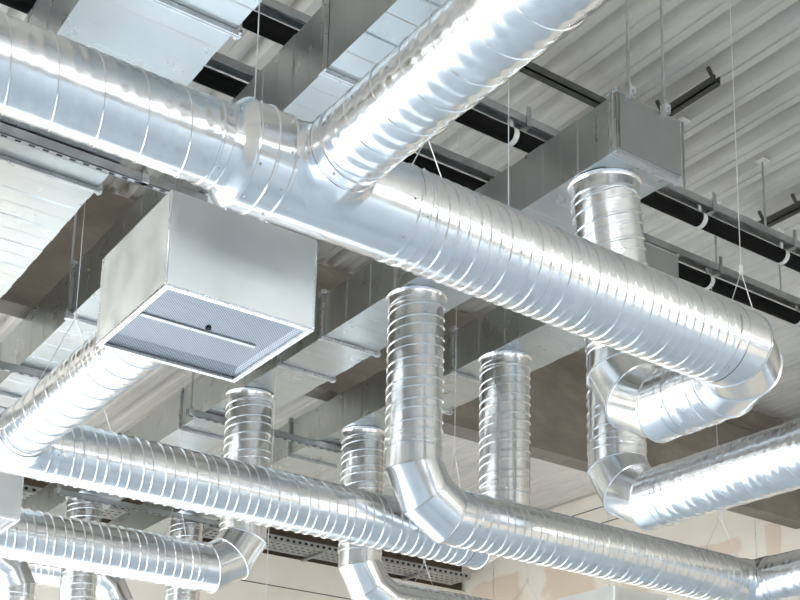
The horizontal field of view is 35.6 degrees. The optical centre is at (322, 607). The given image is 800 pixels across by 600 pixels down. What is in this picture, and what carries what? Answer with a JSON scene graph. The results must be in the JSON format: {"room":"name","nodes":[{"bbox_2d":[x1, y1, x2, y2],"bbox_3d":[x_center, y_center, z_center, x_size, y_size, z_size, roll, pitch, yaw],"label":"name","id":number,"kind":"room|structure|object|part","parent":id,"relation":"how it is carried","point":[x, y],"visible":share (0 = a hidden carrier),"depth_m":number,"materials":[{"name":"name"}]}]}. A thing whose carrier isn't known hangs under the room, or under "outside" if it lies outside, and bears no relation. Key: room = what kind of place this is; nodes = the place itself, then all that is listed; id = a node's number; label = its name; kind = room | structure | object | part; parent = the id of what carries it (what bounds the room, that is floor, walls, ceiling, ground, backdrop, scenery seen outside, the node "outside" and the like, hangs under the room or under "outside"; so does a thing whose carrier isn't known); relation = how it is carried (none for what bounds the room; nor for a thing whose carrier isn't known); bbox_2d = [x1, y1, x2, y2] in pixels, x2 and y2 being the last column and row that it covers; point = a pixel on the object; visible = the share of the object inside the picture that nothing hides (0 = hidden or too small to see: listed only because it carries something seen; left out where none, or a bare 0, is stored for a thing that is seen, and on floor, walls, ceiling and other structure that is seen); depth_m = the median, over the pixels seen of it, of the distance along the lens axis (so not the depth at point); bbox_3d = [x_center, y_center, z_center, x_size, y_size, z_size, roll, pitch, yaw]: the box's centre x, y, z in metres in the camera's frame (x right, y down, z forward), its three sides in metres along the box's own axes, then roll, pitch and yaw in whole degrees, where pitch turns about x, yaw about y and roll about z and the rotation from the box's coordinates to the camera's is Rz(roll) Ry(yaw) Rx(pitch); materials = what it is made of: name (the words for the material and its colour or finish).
{"room":"industrial building interior","nodes":[
{"label":"industrial building interior","id":0,"kind":"room"},
{"bbox_2d":[27,563,60,589],"bbox_3d":[-3.844,-0.542,14.887,2.239,0.455,0.453,10,-14,-31],"label":"spiral duct","id":1,"kind":"object","parent":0,"point":[45,576],"visible":0.12,"depth_m":14.98,"materials":[{"name":"metal"}]},
{"bbox_2d":[95,574,133,599],"bbox_3d":[-2.655,-0.274,15.606,0.587,0.587,0.454,10,-14,-31],"label":"duct elbow","id":2,"kind":"object","parent":1,"relation":"attached to","point":[107,587],"visible":0.38,"depth_m":15.38,"materials":[{"name":"silver metal"}]},
{"bbox_2d":[0,0,261,297],"bbox_3d":[-1.739,-2.840,7.582,0.786,0.516,15.500,10,-14,-31],"label":"duct","id":3,"kind":"object","parent":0,"point":[40,191],"visible":0.67,"depth_m":6.46,"materials":[{"name":"metal"}]},
{"bbox_2d":[0,361,47,379],"bbox_3d":[-2.577,-1.991,10.339,1.420,0.064,0.041,10,-14,-31],"label":"rail","id":4,"kind":"object","parent":3,"relation":"attached to","point":[5,366],"visible":0.46,"depth_m":10.36,"materials":[{"name":"metal"}]},
{"bbox_2d":[0,122,207,201],"bbox_3d":[-1.484,-2.638,7.200,1.820,0.064,0.041,10,-14,-31],"label":"rail","id":5,"kind":"object","parent":3,"relation":"attached to","point":[8,132],"visible":0.8,"depth_m":7.26,"materials":[{"name":"metal"}]},
{"bbox_2d":[0,0,446,406],"bbox_3d":[-0.892,-2.614,8.389,0.596,0.476,16.000,10,-14,-31],"label":"duct","id":6,"kind":"object","parent":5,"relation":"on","point":[343,40],"visible":0.24,"depth_m":6.85,"materials":[{"name":"metal"}]},
{"bbox_2d":[254,0,259,97],"bbox_3d":[-0.248,-2.522,5.008,0.024,1.157,0.016,10,-14,-31],"label":"wire hanger","id":7,"kind":"object","parent":3,"relation":"hanging from","point":[259,0],"visible":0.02,"depth_m":4.94,"materials":[{"name":"metal"}]},
{"bbox_2d":[53,488,219,526],"bbox_3d":[-1.975,-1.111,14.206,2.300,0.064,0.041,10,-14,-31],"label":"rail","id":8,"kind":"object","parent":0,"point":[66,493],"visible":0.91,"depth_m":14.09,"materials":[{"name":"metal"}]},
{"bbox_2d":[35,522,465,599],"bbox_3d":[-6.239,1.510,15.891,20.410,6.600,0.200,10,-14,-31],"label":"wall","id":9,"kind":"structure","parent":0,"point":[286,572],"depth_m":19.75,"materials":[{"name":"beige paint"}]},
{"bbox_2d":[24,477,461,590],"bbox_3d":[-6.155,-2.186,16.771,20.410,1.000,0.130,10,-14,-31],"label":"trim","id":10,"kind":"structure","parent":9,"relation":"attached to","point":[27,481],"depth_m":20.45,"materials":[{"name":"grey metal"}]},
{"bbox_2d":[22,484,469,584],"bbox_3d":[-1.657,-1.117,18.844,9.450,0.140,0.684,10,-14,-31],"label":"cable tray","id":11,"kind":"object","parent":9,"relation":"attached to","point":[310,550],"visible":0.48,"depth_m":19.68,"materials":[{"name":"metal"}]},
{"bbox_2d":[241,580,348,598],"bbox_3d":[-6.091,-1.239,16.407,20.410,0.014,0.014,10,-14,-31],"label":"trim","id":12,"kind":"structure","parent":9,"relation":"attached to","point":[241,580],"depth_m":19.89,"materials":[{"name":"grey metal"}]},
{"bbox_2d":[107,242,679,534],"bbox_3d":[-0.234,-1.613,12.731,0.576,0.416,9.594,10,-14,-31],"label":"duct","id":13,"kind":"object","parent":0,"point":[500,328],"visible":0.36,"depth_m":10.81,"materials":[{"name":"metal"}]},
{"bbox_2d":[165,517,203,599],"bbox_3d":[-1.661,0.526,14.403,0.436,3.198,0.436,0,-12,10],"label":"spiral duct","id":14,"kind":"object","parent":13,"relation":"attached to","point":[194,531],"visible":0.44,"depth_m":14.51,"materials":[{"name":"silver metal"}]},
{"bbox_2d":[186,408,384,463],"bbox_3d":[-0.302,-1.607,11.740,2.180,0.064,0.041,10,-14,-31],"label":"rail","id":15,"kind":"object","parent":13,"relation":"attached to","point":[198,414],"visible":0.59,"depth_m":11.71,"materials":[{"name":"metal"}]},
{"bbox_2d":[338,426,384,551],"bbox_3d":[0.369,-1.068,11.563,0.432,1.158,0.432,10,-14,-31],"label":"spiral duct","id":16,"kind":"object","parent":13,"relation":"attached to","point":[362,458],"visible":0.52,"depth_m":11.46,"materials":[{"name":"silver metal"}]},
{"bbox_2d":[337,547,408,599],"bbox_3d":[0.429,-0.182,11.428,0.625,0.625,0.410,10,-14,-31],"label":"duct elbow","id":17,"kind":"object","parent":16,"relation":"attached to","point":[363,573],"visible":0.99,"depth_m":11.27,"materials":[{"name":"silver metal"}]},
{"bbox_2d":[478,350,531,494],"bbox_3d":[1.448,-1.419,9.830,0.432,1.138,0.432,10,-14,-31],"label":"spiral duct","id":18,"kind":"object","parent":13,"relation":"attached to","point":[504,378],"visible":0.9,"depth_m":9.68,"materials":[{"name":"silver metal"}]},
{"bbox_2d":[455,489,530,569],"bbox_3d":[1.327,-0.574,9.587,0.624,0.624,0.408,10,-14,-31],"label":"duct elbow","id":19,"kind":"object","parent":18,"relation":"attached to","point":[478,560],"visible":0.19,"depth_m":9.51,"materials":[{"name":"silver metal"}]},
{"bbox_2d":[586,359,646,451],"bbox_3d":[2.099,-1.626,8.868,0.436,1.098,0.436,10,-14,-31],"label":"spiral duct","id":20,"kind":"object","parent":13,"relation":"attached to","point":[600,431],"visible":0.25,"depth_m":8.65,"materials":[{"name":"silver metal"}]},
{"bbox_2d":[587,443,671,530],"bbox_3d":[2.127,-0.801,8.596,0.414,0.627,0.627,10,-14,-31],"label":"duct elbow","id":21,"kind":"object","parent":20,"relation":"attached to","point":[616,471],"visible":0.72,"depth_m":8.48,"materials":[{"name":"silver metal"}]},
{"bbox_2d":[642,418,799,525],"bbox_3d":[3.454,-1.100,6.521,0.413,0.414,4.329,10,-14,-31],"label":"spiral duct","id":22,"kind":"object","parent":21,"relation":"attached to","point":[763,464],"visible":1,"depth_m":7.70,"materials":[{"name":"metal"}]},
{"bbox_2d":[0,0,799,509],"bbox_3d":[0.854,-4.747,6.738,21.120,0.200,25.100,10,-14,-31],"label":"ceiling","id":23,"kind":"structure","parent":0,"point":[592,56],"depth_m":10.00,"materials":[{"name":"grey metal"}]},
{"bbox_2d":[57,484,60,492],"bbox_3d":[-2.863,-2.217,13.832,0.044,1.970,0.066,10,-14,-31],"label":"rod","id":24,"kind":"object","parent":23,"relation":"hanging from","point":[58,485],"visible":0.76,"depth_m":13.61,"materials":[{"name":"metal"}]},
{"bbox_2d":[64,212,76,320],"bbox_3d":[-1.886,-3.126,9.557,0.044,1.950,0.066,10,-14,-31],"label":"rod","id":25,"kind":"object","parent":23,"relation":"hanging from","point":[67,314],"visible":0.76,"depth_m":9.43,"materials":[{"name":"metal"}]},
{"bbox_3d":[-1.892,-3.134,9.569,0.018,1.930,0.018,10,-14,-31],"label":"rod","id":26,"kind":"part","parent":25,"relation":"part of","materials":[{"name":"metal"}]},
{"bbox_2d":[37,201,110,430],"bbox_3d":[-1.550,-2.751,8.146,0.620,3.260,0.016,10,-14,-31],"label":"wire hanger","id":27,"kind":"object","parent":23,"relation":"hanging from","point":[76,313],"visible":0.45,"depth_m":7.95,"materials":[{"name":"metal"}]},
{"bbox_3d":[-1.719,-1.530,7.797,0.305,0.708,0.005,10,-14,-31],"label":"fork leg","id":28,"kind":"part","parent":27,"relation":"part of","materials":[{"name":"metal"}]},
{"bbox_3d":[-1.466,-1.487,7.953,0.305,0.708,0.005,10,-14,-31],"label":"fork leg","id":29,"kind":"part","parent":27,"relation":"part of","materials":[{"name":"metal"}]},
{"bbox_2d":[140,166,149,185],"bbox_3d":[-1.032,-3.503,7.648,0.044,1.970,0.066,10,-14,-31],"label":"rod","id":30,"kind":"object","parent":23,"relation":"hanging from","point":[145,177],"visible":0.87,"depth_m":7.44,"materials":[{"name":"metal"}]},
{"bbox_2d":[163,371,187,538],"bbox_3d":[-1.157,-2.183,10.609,0.220,3.293,0.016,10,-14,-31],"label":"wire hanger","id":31,"kind":"object","parent":23,"relation":"hanging from","point":[185,371],"visible":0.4,"depth_m":10.43,"materials":[{"name":"metal"}]},
{"bbox_2d":[0,507,207,589],"bbox_3d":[-2.699,-0.625,9.303,3.929,0.416,0.413,10,-14,-31],"label":"spiral duct","id":32,"kind":"object","parent":31,"relation":"hanging from","point":[39,537],"visible":0.99,"depth_m":9.73,"materials":[{"name":"metal"}]},
{"bbox_2d":[0,472,23,532],"bbox_3d":[-2.571,-0.793,8.665,0.729,0.432,0.764,10,-14,-31],"label":"box","id":33,"kind":"object","parent":32,"relation":"attached to","point":[11,486],"visible":0.75,"depth_m":8.50,"materials":[{"name":"metal"}]},
{"bbox_2d":[0,518,12,528],"bbox_3d":[-2.577,-0.610,8.625,0.675,0.024,0.710,10,-14,-31],"label":"grille","id":34,"kind":"object","parent":33,"relation":"attached to","point":[5,523],"depth_m":8.64,"materials":[{"name":"metal"}]},
{"bbox_2d":[189,371,194,415],"bbox_3d":[-1.148,-2.690,11.389,0.044,1.970,0.066,10,-14,-31],"label":"rod","id":35,"kind":"object","parent":23,"relation":"hanging from","point":[192,410],"visible":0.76,"depth_m":11.22,"materials":[{"name":"metal"}]},
{"bbox_3d":[-1.154,-2.698,11.401,0.018,1.950,0.018,10,-14,-31],"label":"rod","id":36,"kind":"part","parent":35,"relation":"part of","materials":[{"name":"metal"}]},
{"bbox_2d":[412,558,434,588],"bbox_3d":[1.021,-1.786,12.127,0.260,3.274,0.016,10,-14,-31],"label":"wire hanger","id":37,"kind":"object","parent":23,"relation":"hanging from","point":[423,558],"visible":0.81,"depth_m":11.83,"materials":[{"name":"metal"}]},
{"bbox_2d":[412,0,441,176],"bbox_3d":[0.500,-3.325,5.650,0.220,3.064,0.016,10,-14,-31],"label":"wire hanger","id":38,"kind":"object","parent":23,"relation":"hanging from","point":[429,0],"visible":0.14,"depth_m":5.37,"materials":[{"name":"metal"}]},
{"bbox_3d":[0.494,-1.929,5.373,0.104,0.212,0.005,10,-14,-31],"label":"fork leg","id":39,"kind":"part","parent":38,"relation":"part of","materials":[{"name":"metal"}]},
{"bbox_2d":[384,166,750,382],"bbox_3d":[1.145,-1.490,5.710,1.994,0.452,0.414,10,-14,-31],"label":"spiral duct","id":40,"kind":"object","parent":38,"relation":"hanging from","point":[470,242],"visible":0.91,"depth_m":5.51,"materials":[{"name":"metal"}]},
{"bbox_2d":[264,112,424,262],"bbox_3d":[0.062,-1.699,5.015,0.614,0.414,0.468,10,-14,-31],"label":"duct tee","id":41,"kind":"object","parent":40,"relation":"attached to","point":[378,222],"visible":0.69,"depth_m":4.94,"materials":[{"name":"metal"}]},
{"bbox_2d":[201,97,299,219],"bbox_3d":[-0.300,-1.754,4.823,0.251,0.430,0.430,10,-14,-31],"label":"duct reducer","id":42,"kind":"object","parent":41,"relation":"attached to","point":[258,174],"visible":0.85,"depth_m":4.68,"materials":[{"name":"metal"}]},
{"bbox_2d":[0,10,236,188],"bbox_3d":[-1.445,-1.949,4.118,2.484,0.335,0.333,10,-14,-31],"label":"spiral duct","id":43,"kind":"object","parent":42,"relation":"attached to","point":[64,87],"visible":1,"depth_m":4.41,"materials":[{"name":"metal"}]},
{"bbox_2d":[310,0,608,190],"bbox_3d":[1.437,-2.161,2.689,0.330,0.331,5.007,10,-14,-31],"label":"spiral duct","id":44,"kind":"object","parent":41,"relation":"attached to","point":[461,53],"visible":1,"depth_m":4.16,"materials":[{"name":"metal"}]},
{"bbox_2d":[681,302,782,424],"bbox_3d":[2.189,-1.266,6.472,0.627,0.414,0.627,10,-14,-31],"label":"duct elbow","id":45,"kind":"object","parent":40,"relation":"attached to","point":[760,368],"visible":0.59,"depth_m":6.33,"materials":[{"name":"silver metal"}]},
{"bbox_2d":[450,128,460,488],"bbox_3d":[1.055,-2.312,9.751,0.220,3.257,0.016,10,-14,-31],"label":"wire hanger","id":46,"kind":"object","parent":23,"relation":"hanging from","point":[454,448],"visible":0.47,"depth_m":9.60,"materials":[{"name":"metal"}]},
{"bbox_2d":[38,425,474,565],"bbox_3d":[-0.332,-0.749,8.544,3.302,0.407,0.405,10,-14,-31],"label":"spiral duct","id":47,"kind":"object","parent":46,"relation":"hanging from","point":[98,460],"visible":0.9,"depth_m":8.22,"materials":[{"name":"metal"}]},
{"bbox_2d":[0,406,54,479],"bbox_3d":[-1.935,-1.025,7.532,0.525,0.402,0.446,10,-14,-31],"label":"duct tee","id":48,"kind":"object","parent":47,"relation":"attached to","point":[35,467],"visible":0.48,"depth_m":7.50,"materials":[{"name":"metal"}]},
{"bbox_2d":[0,332,162,456],"bbox_3d":[-1.252,-1.206,6.601,0.348,0.329,1.888,10,-14,-31],"label":"spiral duct","id":49,"kind":"object","parent":48,"relation":"attached to","point":[92,376],"visible":0.75,"depth_m":6.56,"materials":[{"name":"metal"}]},
{"bbox_2d":[96,190,317,382],"bbox_3d":[-0.522,-1.403,5.544,0.719,0.432,0.729,10,-14,-31],"label":"box","id":50,"kind":"object","parent":49,"relation":"attached to","point":[197,285],"visible":1,"depth_m":5.34,"materials":[{"name":"metal"}]},
{"bbox_2d":[106,289,302,376],"bbox_3d":[-0.528,-1.220,5.504,0.665,0.024,0.675,10,-14,-31],"label":"grille","id":51,"kind":"object","parent":50,"relation":"attached to","point":[186,330],"depth_m":5.49,"materials":[{"name":"metal"}]},
{"bbox_2d":[204,52,799,310],"bbox_3d":[-0.505,-3.942,8.531,19.880,0.700,0.110,10,-14,-31],"label":"support rail","id":52,"kind":"object","parent":23,"relation":"hanging from","point":[218,61],"visible":0.21,"depth_m":10.48,"materials":[{"name":"metal"}]},
{"bbox_3d":[3.482,-3.306,10.976,0.017,0.630,0.017,-7,-15,34],"label":"hanger rod","id":53,"kind":"part","parent":52,"relation":"part of","materials":[{"name":"metal"}]},
{"bbox_3d":[4.226,-3.483,11.493,0.100,0.011,0.080,10,-14,-31],"label":"ceiling plate","id":54,"kind":"part","parent":52,"relation":"part of","materials":[{"name":"white metal"}]},
{"bbox_3d":[4.215,-3.182,11.428,0.017,0.630,0.017,4,-12,-9],"label":"hanger rod","id":55,"kind":"part","parent":52,"relation":"part of","materials":[{"name":"metal"}]},
{"bbox_2d":[508,79,508,205],"bbox_3d":[0.855,-2.332,5.687,0.024,1.164,0.016,10,-14,-31],"label":"wire hanger","id":56,"kind":"object","parent":23,"relation":"hanging from","point":[508,79],"visible":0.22,"depth_m":5.64,"materials":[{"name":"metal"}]},
{"bbox_2d":[515,563,536,598],"bbox_3d":[2.117,-1.601,12.801,0.420,3.274,0.016,10,-14,-31],"label":"wire hanger","id":57,"kind":"object","parent":23,"relation":"hanging from","point":[527,578],"visible":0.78,"depth_m":12.51,"materials":[{"name":"metal"}]},
{"bbox_2d":[403,583,491,599],"bbox_3d":[2.341,0.248,12.585,3.919,0.411,0.411,10,-14,-31],"label":"spiral duct","id":58,"kind":"object","parent":57,"relation":"hanging from","point":[415,592],"visible":0.78,"depth_m":11.62,"materials":[{"name":"metal"}]},
{"bbox_2d":[254,0,799,255],"bbox_3d":[-0.151,-4.049,7.985,19.880,0.700,0.110,10,-14,-31],"label":"cable tray","id":59,"kind":"object","parent":23,"relation":"hanging from","point":[276,10],"visible":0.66,"depth_m":9.73,"materials":[{"name":"metal"}]},
{"bbox_3d":[2.867,-3.577,9.833,0.017,0.630,0.017,-7,-15,34],"label":"hanger rod","id":60,"kind":"part","parent":59,"relation":"part of","materials":[{"name":"metal"}]},
{"bbox_3d":[2.877,-3.878,9.899,0.100,0.011,0.080,10,-14,-31],"label":"ceiling plate","id":61,"kind":"part","parent":59,"relation":"part of","materials":[{"name":"white metal"}]},
{"bbox_3d":[3.695,-3.740,10.402,0.100,0.011,0.080,10,-14,-31],"label":"ceiling plate","id":62,"kind":"part","parent":59,"relation":"part of","materials":[{"name":"white metal"}]},
{"bbox_3d":[3.685,-3.438,10.336,0.017,0.630,0.017,4,-12,-9],"label":"hanger rod","id":63,"kind":"part","parent":59,"relation":"part of","materials":[{"name":"metal"}]},
{"bbox_2d":[519,61,606,107],"bbox_3d":[1.074,-4.089,8.839,3.420,0.185,0.066,10,-14,-31],"label":"rail","id":64,"kind":"object","parent":23,"relation":"hanging from","point":[531,69],"visible":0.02,"depth_m":9.25,"materials":[{"name":"grey metal"}]},
{"bbox_2d":[624,0,635,98],"bbox_3d":[1.796,-3.695,7.280,0.044,1.560,0.066,10,-14,-31],"label":"rod","id":65,"kind":"object","parent":23,"relation":"hanging from","point":[630,90],"visible":1,"depth_m":7.16,"materials":[{"name":"metal"}]},
{"bbox_2d":[22,87,683,515],"bbox_3d":[-0.968,-1.879,11.630,0.561,0.416,10.714,10,-14,-31],"label":"duct","id":66,"kind":"object","parent":65,"relation":"hanging from","point":[351,323],"visible":0.52,"depth_m":9.09,"materials":[{"name":"metal"}]},
{"bbox_2d":[58,497,102,599],"bbox_3d":[-2.749,0.342,13.733,0.436,3.198,0.436,0,-12,10],"label":"spiral duct","id":67,"kind":"object","parent":66,"relation":"attached to","point":[74,585],"visible":0.51,"depth_m":13.75,"materials":[{"name":"silver metal"}]},
{"bbox_2d":[220,387,273,522],"bbox_3d":[-0.655,-1.269,10.756,0.436,1.178,0.436,10,-14,-31],"label":"spiral duct","id":68,"kind":"object","parent":66,"relation":"attached to","point":[248,415],"visible":0.54,"depth_m":10.65,"materials":[{"name":"silver metal"}]},
{"bbox_2d":[193,520,267,592],"bbox_3d":[-0.775,-0.403,10.509,0.627,0.627,0.414,10,-14,-31],"label":"duct elbow","id":69,"kind":"object","parent":68,"relation":"attached to","point":[237,546],"visible":0.84,"depth_m":10.36,"materials":[{"name":"silver metal"}]},
{"bbox_2d":[265,374,275,599],"bbox_3d":[-0.408,-0.762,10.032,0.046,2.464,0.008,10,-14,-31],"label":"wire","id":70,"kind":"object","parent":66,"relation":"hanging from","point":[275,374],"visible":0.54,"depth_m":10.13,"materials":[{"name":"metal"}]},
{"bbox_2d":[384,285,446,459],"bbox_3d":[0.661,-1.660,8.824,0.436,1.148,0.436,10,-14,-31],"label":"spiral duct","id":71,"kind":"object","parent":66,"relation":"attached to","point":[414,401],"visible":0.94,"depth_m":8.67,"materials":[{"name":"silver metal"}]},
{"bbox_2d":[384,440,478,546],"bbox_3d":[0.721,-0.779,8.690,0.627,0.627,0.414,10,-14,-31],"label":"duct elbow","id":72,"kind":"object","parent":71,"relation":"attached to","point":[423,489],"visible":1,"depth_m":8.55,"materials":[{"name":"silver metal"}]},
{"bbox_2d":[568,168,647,353],"bbox_3d":[1.731,-1.990,7.412,0.436,1.033,0.638,-6,-15,32],"label":"spiral duct","id":73,"kind":"object","parent":66,"relation":"attached to","point":[605,206],"visible":0.42,"depth_m":7.25,"materials":[{"name":"silver metal"}]},
{"bbox_2d":[586,344,682,442],"bbox_3d":[1.833,-1.220,7.243,0.414,0.627,0.627,10,-14,-31],"label":"duct elbow","id":74,"kind":"object","parent":73,"relation":"attached to","point":[621,383],"visible":0.7,"depth_m":7.09,"materials":[{"name":"silver metal"}]},
{"bbox_2d":[652,367,726,434],"bbox_3d":[2.054,-1.184,6.875,0.417,0.414,0.207,10,-14,-31],"label":"spiral duct","id":75,"kind":"object","parent":74,"relation":"attached to","point":[671,404],"visible":0.52,"depth_m":6.79,"materials":[{"name":"metal"}]},
{"bbox_3d":[1.790,-3.703,7.292,0.018,1.540,0.018,10,-14,-31],"label":"rod","id":76,"kind":"part","parent":65,"relation":"part of","materials":[{"name":"metal"}]},
{"bbox_2d":[660,0,670,116],"bbox_3d":[2.040,-3.654,7.430,0.044,1.560,0.066,10,-14,-31],"label":"rod","id":77,"kind":"object","parent":23,"relation":"hanging from","point":[665,108],"visible":1,"depth_m":7.32,"materials":[{"name":"metal"}]},
{"bbox_3d":[2.034,-3.661,7.442,0.018,1.540,0.018,10,-14,-31],"label":"rod","id":78,"kind":"part","parent":77,"relation":"part of","materials":[{"name":"metal"}]},
{"bbox_2d":[655,66,720,116],"bbox_3d":[2.744,-3.898,9.447,0.060,0.185,0.670,10,-14,-31],"label":"rail","id":79,"kind":"object","parent":23,"relation":"hanging from","point":[711,83],"visible":0.68,"depth_m":9.31,"materials":[{"name":"grey metal"}]},
{"bbox_2d":[705,192,736,555],"bbox_3d":[3.340,-2.049,10.553,0.380,3.274,0.016,10,-14,-31],"label":"wire hanger","id":80,"kind":"object","parent":23,"relation":"hanging from","point":[719,513],"visible":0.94,"depth_m":10.29,"materials":[{"name":"metal"}]},
{"bbox_2d":[449,492,742,599],"bbox_3d":[2.153,-0.431,9.551,2.779,0.415,0.415,10,-14,-31],"label":"spiral duct","id":81,"kind":"object","parent":80,"relation":"hanging from","point":[506,529],"visible":0.92,"depth_m":9.33,"materials":[{"name":"metal"}]},
{"bbox_2d":[731,555,799,599],"bbox_3d":[3.715,-0.173,10.488,0.900,0.452,0.456,10,-14,-31],"label":"duct tee","id":82,"kind":"object","parent":81,"relation":"attached to","point":[749,590],"visible":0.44,"depth_m":10.16,"materials":[{"name":"metal"}]},
{"bbox_2d":[757,549,799,599],"bbox_3d":[5.035,-0.632,8.180,0.394,0.394,4.929,10,-14,-31],"label":"spiral duct","id":83,"kind":"object","parent":82,"relation":"attached to","point":[778,575],"visible":1,"depth_m":9.98,"materials":[{"name":"metal"}]},
{"bbox_2d":[729,0,752,309],"bbox_3d":[2.215,-3.021,6.703,0.220,3.094,0.016,10,-14,-31],"label":"wire hanger","id":84,"kind":"object","parent":23,"relation":"hanging from","point":[740,265],"visible":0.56,"depth_m":6.52,"materials":[{"name":"metal"}]},
{"bbox_3d":[2.208,-1.619,6.425,0.104,0.232,0.005,10,-14,-31],"label":"fork leg","id":85,"kind":"part","parent":84,"relation":"part of","materials":[{"name":"metal"}]},
{"bbox_2d":[758,193,799,226],"bbox_3d":[4.559,-3.668,10.212,0.060,0.185,2.420,10,-14,-31],"label":"rail","id":86,"kind":"object","parent":23,"relation":"hanging from","point":[793,209],"visible":0.7,"depth_m":10.93,"materials":[{"name":"grey metal"}]},
{"bbox_2d":[0,0,799,326],"bbox_3d":[-0.522,-3.534,8.447,19.880,0.193,0.126,10,-14,-31],"label":"insulated pipe","id":87,"kind":"object","parent":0,"point":[210,78],"visible":0.35,"depth_m":9.40,"materials":[{"name":"black rubber"}]},
{"bbox_2d":[0,190,799,528],"bbox_3d":[-2.295,-3.120,10.845,20.300,1.300,0.310,10,-14,-31],"label":"concrete beam","id":88,"kind":"structure","parent":0,"point":[558,390],"depth_m":13.55,"materials":[{"name":"grey concrete"}]},
{"bbox_2d":[242,10,799,272],"bbox_3d":[-0.168,-3.641,7.900,19.880,0.193,0.126,10,-14,-31],"label":"insulated pipe","id":89,"kind":"object","parent":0,"point":[273,30],"visible":0.59,"depth_m":9.52,"materials":[{"name":"black rubber"}]},
{"bbox_2d":[557,585,667,599],"bbox_3d":[2.804,0.116,11.975,0.724,0.432,0.764,10,-14,-31],"label":"box","id":90,"kind":"object","parent":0,"point":[614,592],"visible":1,"depth_m":11.67,"materials":[{"name":"metal"}]},
{"bbox_2d":[462,494,799,599],"bbox_3d":[9.084,0.494,11.144,0.200,7.600,24.850,10,-14,-31],"label":"wall","id":91,"kind":"structure","parent":0,"point":[547,583],"depth_m":19.00,"materials":[{"name":"beige paint"}]},
{"bbox_2d":[493,561,493,599],"bbox_3d":[2.839,2.339,20.592,0.013,7.600,0.008,10,-14,-31],"label":"trim","id":92,"kind":"structure","parent":91,"relation":"attached to","point":[493,561],"depth_m":21.20,"materials":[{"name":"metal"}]},
{"bbox_3d":[-4.766,-0.702,13.595,2.239,0.455,0.453,10,-14,-31],"label":"spiral duct","id":93,"kind":"object","parent":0,"visible":0},
{"bbox_2d":[0,558,36,595],"bbox_3d":[-3.576,-0.435,14.315,0.587,0.587,0.454,10,-14,-31],"label":"duct elbow","id":94,"kind":"object","parent":93,"relation":"attached to","point":[15,575],"visible":0.71,"depth_m":14.10,"materials":[{"name":"silver metal"}]},
{"bbox_2d":[0,591,35,599],"bbox_3d":[-3.563,0.770,14.088,0.455,1.859,0.453,1,-12,5],"label":"spiral duct","id":95,"kind":"object","parent":94,"relation":"attached to","point":[4,595],"visible":1,"depth_m":14.08,"materials":[{"name":"metal"}]}
]}

